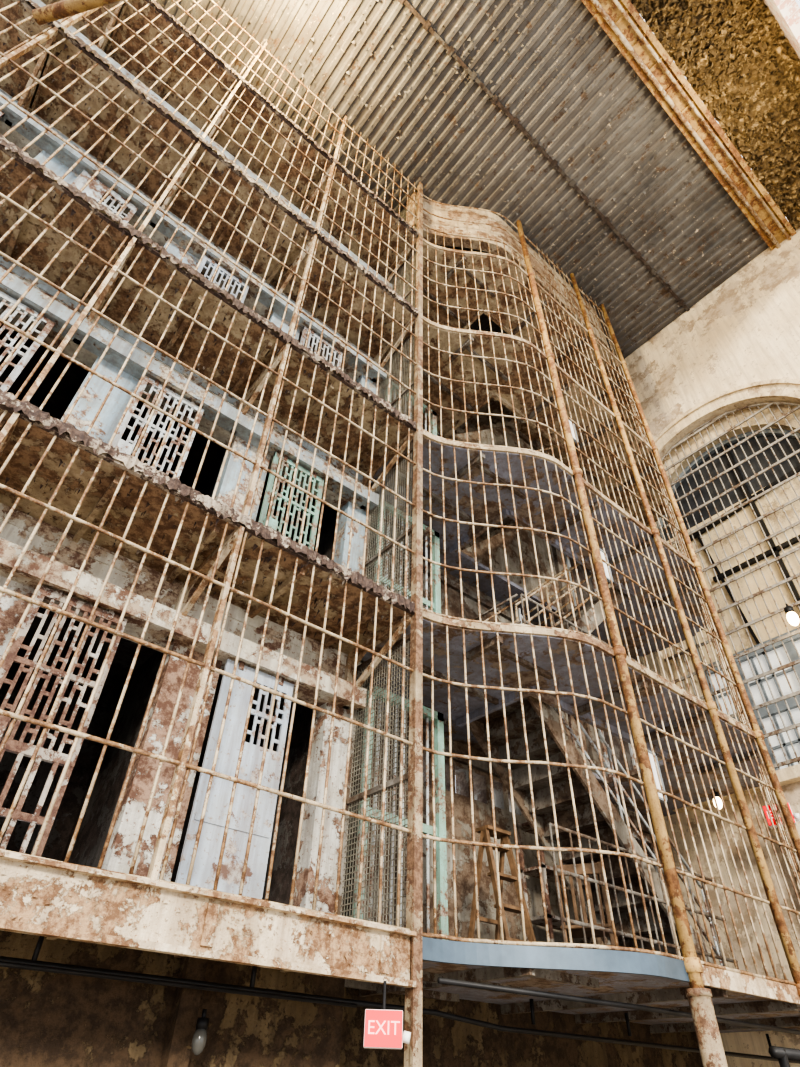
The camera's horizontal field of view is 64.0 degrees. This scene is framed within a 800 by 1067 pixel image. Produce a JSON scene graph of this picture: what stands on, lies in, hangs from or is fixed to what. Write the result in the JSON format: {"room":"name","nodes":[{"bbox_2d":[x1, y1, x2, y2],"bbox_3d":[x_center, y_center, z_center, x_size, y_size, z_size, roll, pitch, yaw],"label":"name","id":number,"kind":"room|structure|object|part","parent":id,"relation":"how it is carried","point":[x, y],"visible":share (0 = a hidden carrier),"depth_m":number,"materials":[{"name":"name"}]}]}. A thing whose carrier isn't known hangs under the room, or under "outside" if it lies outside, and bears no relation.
{"room":"prison interior","nodes":[
{"label":"prison interior","id":0,"kind":"room"},
{"bbox_2d":[0,930,344,1066],"bbox_3d":[-3.305,2.236,1.912,7.500,2.234,0.300,30,-49,-28],"label":"wall","id":1,"kind":"structure","parent":0,"point":[48,1019],"depth_m":3.55,"materials":[{"name":"stone"}]},
{"bbox_2d":[191,1009,208,1055],"bbox_3d":[-1.085,2.716,3.487,0.078,0.200,0.080,30,-49,-28],"label":"lamp","id":2,"kind":"object","parent":1,"relation":"attached to","point":[199,1039],"visible":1,"depth_m":3.46,"materials":[{"name":"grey glass"}]},
{"bbox_3d":[-1.086,2.743,3.463,0.078,0.128,0.080,30,-49,-28],"label":"globe","id":3,"kind":"part","parent":2,"relation":"part of","materials":[{"name":"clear glass"}]},
{"bbox_2d":[0,850,799,1033],"bbox_3d":[-0.737,2.440,3.711,13.100,0.270,2.300,30,-49,-28],"label":"walkway","id":4,"kind":"object","parent":1,"relation":"attached to","point":[51,899],"visible":0.94,"depth_m":3.54,"materials":[{"name":"paint"}]},
{"bbox_2d":[337,634,409,914],"bbox_3d":[-0.154,1.859,4.882,0.040,2.220,0.860,30,-49,-28],"label":"frame","id":5,"kind":"object","parent":4,"relation":"on","point":[393,782],"visible":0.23,"depth_m":4.94,"materials":[{"name":"paint"}]},
{"bbox_2d":[363,981,410,1048],"bbox_3d":[-0.062,2.502,3.333,0.240,0.282,0.104,2,-42,-1],"label":"exit sign","id":6,"kind":"object","parent":4,"relation":"hanging from","point":[383,1029],"visible":1,"depth_m":3.26,"materials":[{"name":"red plastic"}]},
{"bbox_3d":[-0.082,2.444,3.384,0.015,0.129,0.015,18,-44,-17],"label":"stem","id":7,"kind":"part","parent":6,"relation":"part of","materials":[{"name":"metal"}]},
{"bbox_2d":[0,936,799,1063],"bbox_3d":[-0.538,2.325,3.386,13.000,0.219,0.981,30,-49,-28],"label":"conduit pipe","id":8,"kind":"object","parent":4,"relation":"attached to","point":[10,962],"visible":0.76,"depth_m":3.80,"materials":[{"name":"metal"}]},
{"bbox_2d":[468,825,535,941],"bbox_3d":[0.846,3.159,5.505,0.383,1.160,0.566,30,-49,-28],"label":"wooden ladder","id":9,"kind":"object","parent":4,"relation":"on","point":[486,831],"visible":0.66,"depth_m":5.56,"materials":[{"name":"brown wood"}]},
{"bbox_2d":[516,822,592,943],"bbox_3d":[1.763,3.969,6.724,1.040,1.600,0.320,30,-49,-28],"label":"shelf rack","id":10,"kind":"object","parent":4,"relation":"on","point":[554,922],"visible":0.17,"depth_m":6.66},
{"bbox_2d":[553,862,618,948],"bbox_3d":[1.706,3.558,5.775,0.460,0.952,0.504,-13,-44,16],"label":"wooden chair","id":11,"kind":"object","parent":4,"relation":"on","point":[576,930],"visible":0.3,"depth_m":5.76,"materials":[{"name":"brown wood"}]},
{"bbox_3d":[1.715,3.591,5.780,0.460,0.030,0.450,-13,-44,16],"label":"seat","id":12,"kind":"part","parent":11,"relation":"part of","materials":[{"name":"brown wood"}]},
{"bbox_2d":[469,608,722,965],"bbox_3d":[1.946,2.853,6.779,2.603,3.409,0.870,30,-49,-28],"label":"staircase","id":13,"kind":"structure","parent":4,"relation":"on","point":[564,810],"depth_m":6.53,"materials":[{"name":"metal"}]},
{"bbox_2d":[548,823,738,968],"bbox_3d":[2.253,3.423,5.689,2.617,1.066,0.032,30,-49,-28],"label":"guard rail","id":14,"kind":"object","parent":4,"relation":"on","point":[582,923],"visible":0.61,"depth_m":5.58,"materials":[{"name":"metal"}]},
{"bbox_2d":[647,749,667,802],"bbox_3d":[2.210,2.612,5.262,0.280,1.709,0.052,30,-49,-28],"label":"notice board","id":15,"kind":"object","parent":4,"relation":"on","point":[660,795],"visible":0.17,"depth_m":5.71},
{"bbox_2d":[0,0,391,915],"bbox_3d":[-3.644,-1.856,6.328,7.520,9.530,1.980,30,-49,-28],"label":"wall","id":16,"kind":"structure","parent":0,"point":[87,850],"depth_m":5.46,"materials":[{"name":"paint"}]},
{"bbox_2d":[0,291,55,391],"bbox_3d":[-3.196,-1.278,4.755,0.600,1.760,0.084,30,-49,-28],"label":"door leaf","id":17,"kind":"structure","parent":16,"relation":"in","point":[7,301],"depth_m":5.19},
{"bbox_2d":[0,585,127,856],"bbox_3d":[-2.181,1.133,3.819,0.600,1.760,0.084,30,-49,-28],"label":"door leaf","id":18,"kind":"structure","parent":16,"relation":"in","point":[56,758],"depth_m":3.95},
{"bbox_2d":[54,589,114,619],"bbox_3d":[-2.169,0.449,4.442,0.440,0.190,0.045,30,-49,-28],"label":"hangers","id":19,"kind":"object","parent":16,"relation":"hanging from","point":[58,594],"visible":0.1,"depth_m":4.33,"materials":[{"name":"metal"}]},
{"bbox_2d":[71,170,137,222],"bbox_3d":[-3.149,-3.065,6.356,0.600,1.760,0.033,30,-49,-28],"label":"door leaf","id":20,"kind":"structure","parent":16,"relation":"in","point":[96,189],"depth_m":6.80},
{"bbox_2d":[111,375,203,478],"bbox_3d":[-2.124,-0.662,5.411,0.600,1.760,0.084,30,-49,-28],"label":"door leaf","id":21,"kind":"structure","parent":16,"relation":"in","point":[124,446],"depth_m":5.64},
{"bbox_2d":[154,380,195,406],"bbox_3d":[-2.112,-1.346,6.034,0.440,0.190,0.045,30,-49,-28],"label":"hangers","id":22,"kind":"object","parent":16,"relation":"hanging from","point":[156,382],"visible":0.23,"depth_m":5.92,"materials":[{"name":"white metal"}]},
{"bbox_2d":[197,255,248,302],"bbox_3d":[-2.067,-2.457,7.003,0.600,1.760,0.084,30,-49,-28],"label":"door leaf","id":23,"kind":"structure","parent":16,"relation":"in","point":[222,271],"depth_m":7.47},
{"bbox_2d":[175,659,293,898],"bbox_3d":[-1.119,1.758,4.485,0.600,1.760,0.033,30,-49,-28],"label":"door leaf","id":24,"kind":"structure","parent":16,"relation":"in","point":[211,837],"depth_m":4.42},
{"bbox_2d":[238,661,283,685],"bbox_3d":[-1.097,1.065,5.098,0.440,0.190,0.045,30,-49,-28],"label":"hangers","id":25,"kind":"object","parent":16,"relation":"hanging from","point":[241,664],"visible":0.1,"depth_m":4.99,"materials":[{"name":"metal"}]},
{"bbox_2d":[258,452,323,550],"bbox_3d":[-1.052,-0.046,6.068,0.600,1.760,0.084,30,-49,-28],"label":"door leaf","id":26,"kind":"structure","parent":16,"relation":"in","point":[273,523],"depth_m":6.30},
{"bbox_2d":[284,455,316,477],"bbox_3d":[-1.040,-0.730,6.690,0.440,0.190,0.045,30,-49,-28],"label":"hangers","id":27,"kind":"object","parent":16,"relation":"hanging from","point":[285,456],"visible":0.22,"depth_m":6.64,"materials":[{"name":"brown metal"}]},
{"bbox_2d":[300,326,342,368],"bbox_3d":[-0.995,-1.841,7.660,0.600,1.760,0.084,30,-49,-28],"label":"door leaf","id":28,"kind":"structure","parent":16,"relation":"in","point":[316,337],"depth_m":8.13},
{"bbox_2d":[0,0,667,526],"bbox_3d":[-0.564,-2.993,8.529,13.100,0.177,2.300,30,-49,-28],"label":"walkway","id":29,"kind":"object","parent":16,"relation":"attached to","point":[14,84],"visible":0.75,"depth_m":7.92,"materials":[{"name":"paint"}]},
{"bbox_2d":[389,251,415,298],"bbox_3d":[0.017,-3.526,9.658,0.040,2.220,0.860,30,-49,-28],"label":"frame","id":30,"kind":"object","parent":29,"relation":"on","point":[410,256],"visible":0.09,"depth_m":10.25,"materials":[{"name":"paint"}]},
{"bbox_2d":[454,398,525,433],"bbox_3d":[2.079,-2.554,11.532,2.603,3.409,0.870,30,-49,-28],"label":"staircase","id":31,"kind":"structure","parent":29,"relation":"on","point":[484,421],"depth_m":10.60,"materials":[{"name":"metal"}]},
{"bbox_2d":[40,0,636,466],"bbox_3d":[-0.507,-4.788,10.121,13.100,0.177,2.300,30,-49,-28],"label":"walkway","id":32,"kind":"object","parent":16,"relation":"attached to","point":[120,34],"visible":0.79,"depth_m":9.67,"materials":[{"name":"paint"}]},
{"bbox_2d":[0,134,708,660],"bbox_3d":[-0.621,-1.198,6.937,13.100,0.177,2.300,30,-49,-28],"label":"walkway","id":33,"kind":"object","parent":16,"relation":"attached to","point":[15,244],"visible":0.77,"depth_m":6.74,"materials":[{"name":"paint"}]},
{"bbox_2d":[378,329,414,406],"bbox_3d":[-0.040,-1.731,8.066,0.040,2.220,0.860,30,-49,-28],"label":"frame","id":34,"kind":"object","parent":33,"relation":"on","point":[393,403],"visible":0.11,"depth_m":8.58,"materials":[{"name":"paint"}]},
{"bbox_2d":[461,446,596,549],"bbox_3d":[2.022,-0.759,9.940,2.603,3.409,0.870,30,-49,-28],"label":"staircase","id":35,"kind":"structure","parent":33,"relation":"on","point":[507,521],"depth_m":9.30,"materials":[{"name":"metal"}]},
{"bbox_3d":[2.022,-0.770,9.950,2.478,3.380,0.870,30,-49,-28],"label":"handrail","id":36,"kind":"part","parent":35,"relation":"part of","materials":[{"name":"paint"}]},
{"bbox_2d":[568,419,578,443],"bbox_3d":[2.324,-0.978,8.446,0.280,1.709,0.052,30,-49,-28],"label":"notice board","id":37,"kind":"object","parent":33,"relation":"on","point":[570,422],"visible":0.14,"depth_m":8.87,"materials":[{"name":"white"}]},
{"bbox_2d":[0,389,761,817],"bbox_3d":[-0.678,0.598,5.345,13.100,0.177,2.300,30,-49,-28],"label":"walkway","id":38,"kind":"object","parent":16,"relation":"attached to","point":[23,462],"visible":0.81,"depth_m":5.33,"materials":[{"name":"paint"}]},
{"bbox_2d":[364,447,412,575],"bbox_3d":[-0.097,0.064,6.474,0.040,2.220,0.860,30,-49,-28],"label":"frame","id":39,"kind":"object","parent":38,"relation":"on","point":[399,539],"visible":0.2,"depth_m":6.59,"materials":[{"name":"paint"}]},
{"bbox_2d":[484,563,627,632],"bbox_3d":[1.965,1.036,8.348,2.603,3.409,0.870,30,-49,-28],"label":"staircase","id":40,"kind":"structure","parent":38,"relation":"on","point":[578,610],"depth_m":8.29,"materials":[{"name":"metal"}]},
{"bbox_2d":[473,593,658,674],"bbox_3d":[1.971,1.872,7.569,2.653,1.066,1.046,30,-49,-28],"label":"guard rail","id":41,"kind":"object","parent":38,"relation":"on","point":[537,604],"visible":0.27,"depth_m":7.19,"materials":[{"name":"metal"}]},
{"bbox_2d":[599,548,613,582],"bbox_3d":[2.267,0.817,6.854,0.280,1.709,0.052,30,-49,-28],"label":"notice board","id":42,"kind":"object","parent":38,"relation":"on","point":[601,550],"visible":0.18,"depth_m":7.28,"materials":[{"name":"white"}]},
{"bbox_2d":[365,452,412,598],"bbox_3d":[-0.097,0.064,6.474,0.004,2.186,0.826,30,-49,-28],"label":"wire","id":43,"kind":"object","parent":16,"relation":"attached to","point":[411,459],"visible":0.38,"depth_m":6.58,"materials":[{"name":"grey metal"}]},
{"bbox_2d":[379,333,414,420],"bbox_3d":[-0.040,-1.731,8.066,0.004,2.186,0.826,30,-49,-28],"label":"wire","id":44,"kind":"object","parent":16,"relation":"attached to","point":[413,343],"visible":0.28,"depth_m":8.30,"materials":[{"name":"metal"}]},
{"bbox_2d":[390,252,415,306],"bbox_3d":[0.017,-3.526,9.658,0.004,2.186,0.826,30,-49,-28],"label":"wire","id":45,"kind":"object","parent":16,"relation":"attached to","point":[409,260],"visible":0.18,"depth_m":9.95,"materials":[{"name":"metal"}]},
{"bbox_2d":[400,205,416,228],"bbox_3d":[0.074,-5.321,11.250,0.004,2.186,0.826,30,-49,-28],"label":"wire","id":46,"kind":"object","parent":16,"relation":"attached to","point":[401,215],"visible":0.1,"depth_m":11.78,"materials":[{"name":"brown metal"}]},
{"bbox_2d":[340,641,409,927],"bbox_3d":[-0.154,1.859,4.882,0.004,2.186,0.826,30,-49,-28],"label":"wire","id":47,"kind":"object","parent":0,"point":[381,744],"visible":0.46,"depth_m":4.80,"materials":[{"name":"metal"}]},
{"bbox_2d":[156,0,768,358],"bbox_3d":[-0.001,-6.968,11.025,13.404,0.250,6.262,30,-49,-28],"label":"ceiling","id":48,"kind":"structure","parent":0,"point":[550,64],"depth_m":10.92,"materials":[{"name":"metal"}]},
{"bbox_2d":[32,0,120,24],"bbox_3d":[-2.273,-6.837,7.455,2.305,4.890,0.130,-7,-42,10],"label":"pipe","id":49,"kind":"object","parent":48,"relation":"attached to","point":[62,9],"visible":1,"depth_m":5.99,"materials":[{"name":"metal"}]},
{"bbox_2d":[398,0,689,311],"bbox_3d":[0.875,-7.585,10.170,13.400,0.040,0.120,30,-49,-28],"label":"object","id":50,"kind":"structure","parent":48,"relation":"attached to","point":[426,24],"depth_m":11.05,"materials":[{"name":"brown metal"}]},
{"bbox_2d":[342,363,666,949],"bbox_3d":[1.620,0.064,9.876,5.800,11.816,0.900,30,-49,-28],"label":"wall","id":51,"kind":"structure","parent":0,"point":[482,803],"depth_m":7.08,"materials":[{"name":"paint"}]},
{"bbox_2d":[351,683,447,939],"bbox_3d":[0.020,2.411,5.445,0.940,2.150,0.080,30,-49,-28],"label":"gate","id":52,"kind":"object","parent":51,"relation":"attached to","point":[439,763],"visible":0.27,"depth_m":5.46,"materials":[{"name":"metal"}]},
{"bbox_2d":[373,498,440,613],"bbox_3d":[0.077,0.616,7.037,0.940,2.150,0.080,30,-49,-28],"label":"gate","id":53,"kind":"object","parent":51,"relation":"attached to","point":[436,587],"visible":0.3,"depth_m":7.38,"materials":[{"name":"metal"}]},
{"bbox_2d":[385,378,436,435],"bbox_3d":[0.134,-1.179,8.629,0.940,2.150,0.080,30,-49,-28],"label":"gate","id":54,"kind":"object","parent":51,"relation":"attached to","point":[433,415],"visible":0.16,"depth_m":9.27,"materials":[{"name":"metal"}]},
{"bbox_2d":[564,554,596,605],"bbox_3d":[3.227,1.168,11.067,0.790,2.020,0.060,30,-49,-28],"label":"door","id":55,"kind":"structure","parent":51,"relation":"in","point":[569,561],"depth_m":11.36,"materials":[{"name":"grey metal"}]},
{"bbox_2d":[598,729,635,777],"bbox_3d":[3.170,2.963,9.475,0.790,2.020,0.060,30,-49,-28],"label":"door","id":56,"kind":"structure","parent":51,"relation":"in","point":[628,750],"depth_m":9.29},
{"bbox_2d":[631,831,657,872],"bbox_3d":[3.113,4.758,7.883,0.790,2.020,0.060,30,-49,-28],"label":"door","id":57,"kind":"structure","parent":51,"relation":"in","point":[648,840],"depth_m":8.54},
{"bbox_2d":[408,192,609,349],"bbox_3d":[2.644,-4.596,12.462,5.810,1.366,0.870,30,-49,-28],"label":"wall","id":58,"kind":"structure","parent":0,"point":[451,212],"depth_m":11.52,"materials":[{"name":"paint"}]},
{"bbox_2d":[339,987,702,1066],"bbox_3d":[1.325,5.403,5.346,5.800,2.274,0.100,30,-49,-28],"label":"wall","id":59,"kind":"structure","parent":0,"point":[446,1042],"depth_m":5.65,"materials":[{"name":"stone"}]},
{"bbox_2d":[581,0,795,249],"bbox_3d":[2.127,-8.500,8.985,13.400,0.264,0.460,30,-49,-28],"label":"ceiling beam","id":60,"kind":"structure","parent":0,"point":[620,20],"depth_m":10.57,"materials":[{"name":"brown metal"}]},
{"bbox_2d":[581,228,799,1066],"bbox_3d":[6.355,0.361,8.583,0.500,14.350,8.200,30,-49,-28],"label":"wall","id":61,"kind":"structure","parent":0,"point":[746,330],"depth_m":11.39,"materials":[{"name":"beige paint"}]},
{"bbox_2d":[712,788,721,808],"bbox_3d":[3.938,3.300,7.959,0.098,0.250,0.100,30,-49,-28],"label":"wall lamp","id":62,"kind":"object","parent":61,"relation":"attached to","point":[719,802],"visible":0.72,"depth_m":7.92,"materials":[{"name":"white glass"}]},
{"bbox_3d":[3.937,3.334,7.929,0.098,0.160,0.100,30,-49,-28],"label":"globe","id":63,"kind":"part","parent":62,"relation":"part of","materials":[{"name":"white glass"}]},
{"bbox_2d":[639,379,799,813],"bbox_3d":[5.463,0.330,9.855,0.600,6.720,4.400,30,-49,-28],"label":"trim","id":64,"kind":"structure","parent":61,"relation":"attached to","point":[787,388],"depth_m":11.09,"materials":[{"name":"paint"}]},
{"bbox_2d":[656,402,799,769],"bbox_3d":[5.435,0.382,9.780,0.052,6.262,3.724,30,-49,-28],"label":"window grille","id":65,"kind":"object","parent":61,"relation":"attached to","point":[768,404],"visible":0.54,"depth_m":10.01,"materials":[{"name":"metal"}]},
{"bbox_2d":[657,429,799,770],"bbox_3d":[5.671,0.652,9.811,0.100,5.990,3.040,30,-49,-28],"label":"window","id":66,"kind":"structure","parent":61,"relation":"in","point":[789,646],"depth_m":10.16,"materials":[{"name":"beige glass"}]},
{"bbox_2d":[762,791,799,828],"bbox_3d":[4.460,3.217,7.526,0.353,0.415,0.153,-20,-46,23],"label":"exit sign","id":67,"kind":"object","parent":61,"relation":"attached to","point":[796,817],"visible":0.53,"depth_m":7.44,"materials":[{"name":"red plastic"}]},
{"bbox_2d":[784,604,798,625],"bbox_3d":[5.307,1.101,8.684,0.136,0.350,0.140,30,-49,-28],"label":"wall lamp","id":68,"kind":"object","parent":61,"relation":"attached to","point":[792,617],"visible":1,"depth_m":8.62,"materials":[{"name":"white glass"}]},
{"bbox_3d":[5.305,1.148,8.642,0.136,0.224,0.140,30,-49,-28],"label":"globe","id":69,"kind":"part","parent":68,"relation":"part of","materials":[{"name":"white glass"}]},
{"bbox_2d":[630,0,799,230],"bbox_3d":[4.096,-8.226,9.380,9.864,0.415,1.545,30,-49,-28],"label":"ceiling flaking","id":70,"kind":"structure","parent":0,"point":[735,55],"depth_m":10.27,"materials":[{"name":"brown paint"}]},
{"bbox_2d":[764,0,799,58],"bbox_3d":[4.570,-8.645,8.971,9.800,1.050,0.200,30,-49,-28],"label":"wall","id":71,"kind":"structure","parent":0,"point":[787,12],"depth_m":9.44,"materials":[{"name":"white paint"}]},
{"bbox_3d":[1.322,1.627,-0.700,14.800,0.100,13.100,30,-49,-28],"label":"floor","id":72,"kind":"structure","parent":0,"visible":0},
{"bbox_2d":[0,0,799,1066],"bbox_3d":[-0.419,-1.258,6.761,12.912,14.030,1.532,26,-47,-25],"label":"metal bars","id":73,"kind":"object","parent":72,"relation":"on","point":[711,1049],"visible":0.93,"depth_m":5.47,"materials":[{"name":"paint"}]},
{"bbox_3d":[0.192,-1.073,6.947,0.075,14.030,0.090,30,-49,-28],"label":"corner post","id":74,"kind":"part","parent":73,"relation":"part of","materials":[{"name":"metal"}]},
{"bbox_2d":[769,1046,799,1066],"bbox_3d":[3.687,4.690,4.184,3.700,1.910,0.060,30,-49,-28],"label":"rail","id":75,"kind":"object","parent":72,"relation":"on","point":[783,1054],"visible":1,"depth_m":3.94,"materials":[{"name":"metal"}]}
]}

